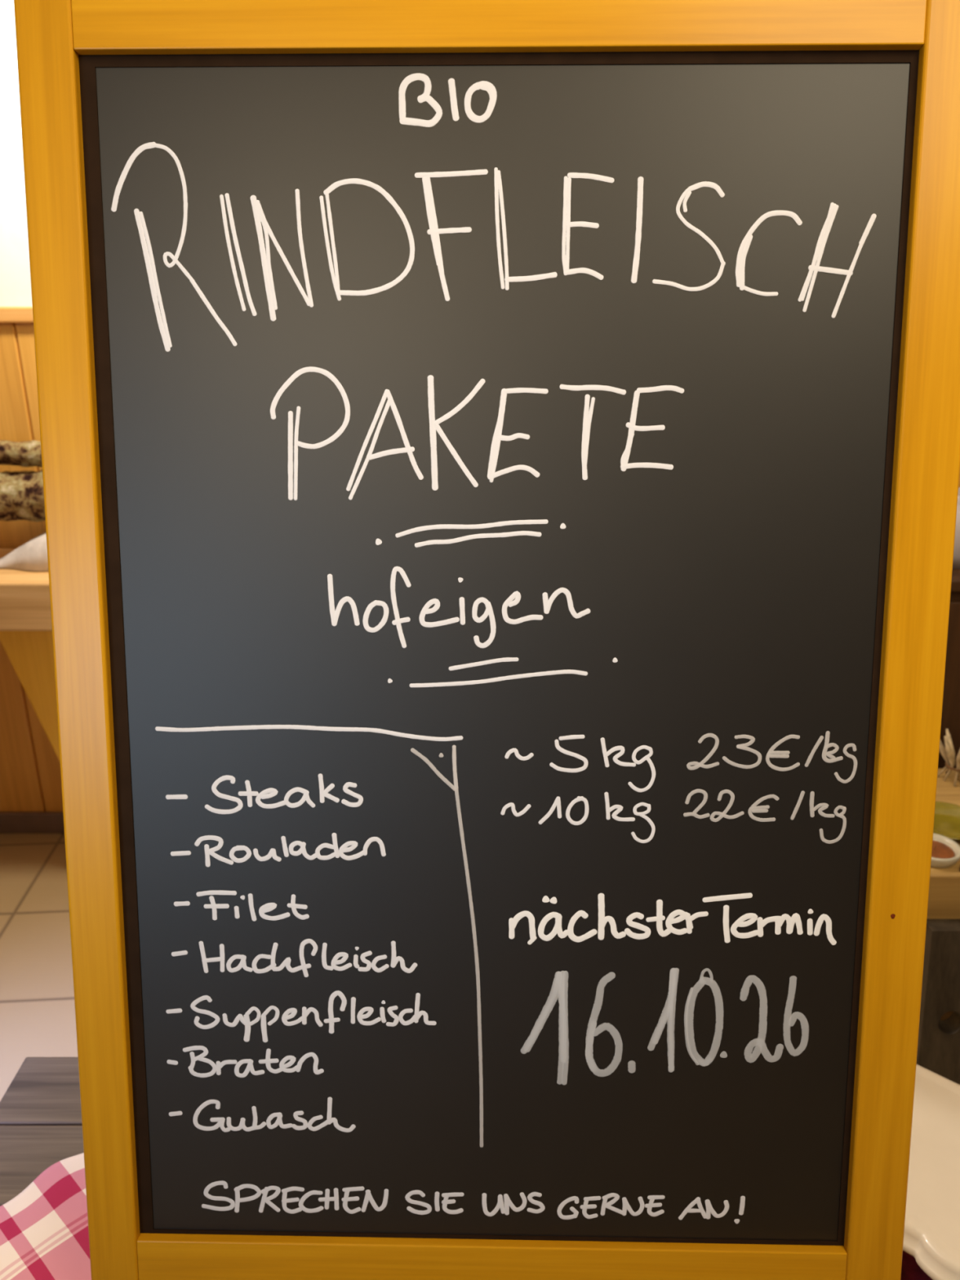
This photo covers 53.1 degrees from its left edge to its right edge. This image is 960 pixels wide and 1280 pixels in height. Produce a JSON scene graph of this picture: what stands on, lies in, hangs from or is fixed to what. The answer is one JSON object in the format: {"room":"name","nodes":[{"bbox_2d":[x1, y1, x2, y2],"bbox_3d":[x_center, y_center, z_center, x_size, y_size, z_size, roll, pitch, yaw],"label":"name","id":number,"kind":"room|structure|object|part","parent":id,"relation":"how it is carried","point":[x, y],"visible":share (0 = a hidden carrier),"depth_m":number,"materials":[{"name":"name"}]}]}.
{"room":"farm shop","nodes":[
{"label":"farm shop","id":0,"kind":"room"},
{"bbox_2d":[0,0,32,306],"bbox_3d":[-0.050,-0.775,1.920,3.800,2.760,0.080,0,21,0],"label":"window","id":1,"kind":"structure","parent":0,"point":[15,291],"depth_m":1.84,"materials":[{"name":"white glass"}]},
{"bbox_2d":[0,306,33,323],"bbox_3d":[-0.050,-0.645,1.908,3.800,0.030,0.034,0,21,0],"label":"trim","id":2,"kind":"structure","parent":1,"relation":"attached to","point":[7,314],"depth_m":1.89,"materials":[{"name":"brown wood"}]},
{"bbox_2d":[0,812,64,833],"bbox_3d":[-0.050,0.439,2.308,3.800,0.055,0.012,0,21,0],"label":"baseboard","id":3,"kind":"structure","parent":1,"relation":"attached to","point":[10,822],"depth_m":2.30,"materials":[{"name":"brown wood"}]},
{"bbox_2d":[0,323,959,812],"bbox_3d":[-0.050,-0.089,2.126,3.800,1.170,0.018,0,21,0],"label":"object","id":4,"kind":"structure","parent":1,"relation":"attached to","point":[30,777],"depth_m":2.19,"materials":[{"name":"brown wood"}]},
{"bbox_2d":[0,833,953,1101],"bbox_3d":[-0.050,1.281,0.257,3.800,0.080,4.480,0,21,0],"label":"floor","id":5,"kind":"structure","parent":0,"point":[37,1019],"depth_m":1.89,"materials":[{"name":"beige tile"}]},
{"bbox_2d":[0,548,60,762],"bbox_3d":[-1.265,0.178,2.073,1.270,0.708,0.255,0,21,0],"label":"table","id":6,"kind":"object","parent":5,"relation":"on","point":[25,615],"visible":0.08,"depth_m":1.92,"materials":[{"name":"brown wood"}]},
{"bbox_2d":[0,532,48,571],"bbox_3d":[-0.876,-0.203,1.967,0.218,0.078,0.181,0,21,0],"label":"cloth","id":7,"kind":"object","parent":6,"relation":"on","point":[32,555],"visible":0.39,"depth_m":1.90,"materials":[{"name":"white fabric"}]},
{"bbox_2d":[0,469,45,521],"bbox_3d":[-1.192,-0.293,1.933,0.860,0.124,0.133,0,21,0],"label":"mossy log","id":8,"kind":"object","parent":7,"relation":"on","point":[21,492],"visible":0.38,"depth_m":1.90,"materials":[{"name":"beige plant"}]},
{"bbox_2d":[0,440,42,466],"bbox_3d":[-1.165,-0.374,1.907,0.772,0.067,0.074,0,21,0],"label":"branch","id":9,"kind":"object","parent":8,"relation":"on","point":[23,454],"visible":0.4,"depth_m":1.90,"materials":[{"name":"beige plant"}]},
{"bbox_3d":[-0.801,0.246,2.034,0.341,0.608,0.035,0,21,0],"label":"leg","id":10,"kind":"part","parent":6,"relation":"part of","materials":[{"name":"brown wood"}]},
{"bbox_2d":[0,1057,84,1205],"bbox_3d":[-0.496,0.754,1.235,0.293,0.220,0.352,0,21,0],"label":"wooden table","id":11,"kind":"object","parent":5,"relation":"on","point":[41,1126],"visible":0.23,"depth_m":1.25,"materials":[{"name":"grey wood"}]},
{"bbox_2d":[0,1152,91,1279],"bbox_3d":[-0.496,0.765,1.185,0.318,0.227,0.271,0,21,0],"label":"checked cloth","id":12,"kind":"object","parent":11,"relation":"on","point":[44,1234],"visible":0.27,"depth_m":1.10,"materials":[{"name":"red fabric"}]},
{"bbox_2d":[13,0,959,1279],"bbox_3d":[0.017,0.148,1.047,0.804,1.500,0.664,0,21,1],"label":"chalkboard","id":13,"kind":"object","parent":5,"relation":"on","point":[500,459],"visible":1,"depth_m":0.87,"materials":[{"name":"black"}]},
{"bbox_3d":[0.009,0.631,0.965,0.700,0.072,0.027,0,8,1],"label":"rail","id":14,"kind":"part","parent":13,"relation":"part of","materials":[{"name":"yellow wood"}]},
{"bbox_3d":[0.013,-0.522,0.799,0.700,0.066,0.027,0,8,1],"label":"rail","id":15,"kind":"part","parent":13,"relation":"part of","materials":[{"name":"yellow wood"}]},
{"bbox_2d":[916,768,959,1084],"bbox_3d":[1.050,0.498,1.714,0.900,0.362,0.462,0,21,0],"label":"cabinet","id":16,"kind":"object","parent":5,"relation":"on","point":[939,1041],"visible":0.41,"depth_m":1.55,"materials":[{"name":"brown wood"}]},
{"bbox_2d":[930,833,959,867],"bbox_3d":[0.743,0.346,1.574,0.084,0.021,0.084,0,21,0],"label":"bowl","id":17,"kind":"object","parent":16,"relation":"on","point":[945,853],"visible":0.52,"depth_m":1.56,"materials":[{"name":"beige ceramic"}]},
{"bbox_2d":[933,801,959,839],"bbox_3d":[0.806,0.317,1.657,0.126,0.017,0.126,0,21,0],"label":"dish","id":18,"kind":"object","parent":16,"relation":"on","point":[947,815],"visible":0.43,"depth_m":1.67,"materials":[{"name":"ceramic"}]},
{"bbox_2d":[937,728,959,786],"bbox_3d":[0.893,0.221,1.799,0.097,0.098,0.085,9,22,23],"label":"bunch","id":19,"kind":"object","parent":16,"relation":"on","point":[948,753],"visible":0.97,"depth_m":1.80,"materials":[{"name":"beige plant"}]},
{"bbox_2d":[937,568,959,768],"bbox_3d":[1.280,0.181,2.056,1.030,0.715,0.279,0,21,0],"label":"base cabinet","id":20,"kind":"object","parent":5,"relation":"on","point":[950,719],"visible":0.02,"depth_m":1.90,"materials":[{"name":"brown wood"}]},
{"bbox_2d":[952,487,959,569],"bbox_3d":[0.955,-0.223,1.909,0.140,0.144,0.140,0,21,0],"label":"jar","id":21,"kind":"object","parent":20,"relation":"on","point":[956,562],"visible":0.11,"depth_m":1.86,"materials":[{"name":"ceramic"}]},
{"bbox_3d":[0.585,0.765,1.196,0.400,0.226,0.230,17,26,37],"label":"stool","id":22,"kind":"object","parent":5,"relation":"on","visible":0},
{"bbox_2d":[900,1250,932,1279],"bbox_3d":[0.585,0.740,1.186,0.473,0.179,0.303,17,26,37],"label":"cloth","id":23,"kind":"object","parent":22,"relation":"on","point":[910,1269],"visible":0.02,"depth_m":1.09,"materials":[{"name":"red fabric"}]},
{"bbox_2d":[902,1064,959,1279],"bbox_3d":[0.580,0.643,1.143,0.450,0.028,0.300,17,26,37],"label":"serving tray","id":24,"kind":"object","parent":23,"relation":"on","point":[931,1234],"visible":0.26,"depth_m":1.13,"materials":[{"name":"beige ceramic"}]}
]}

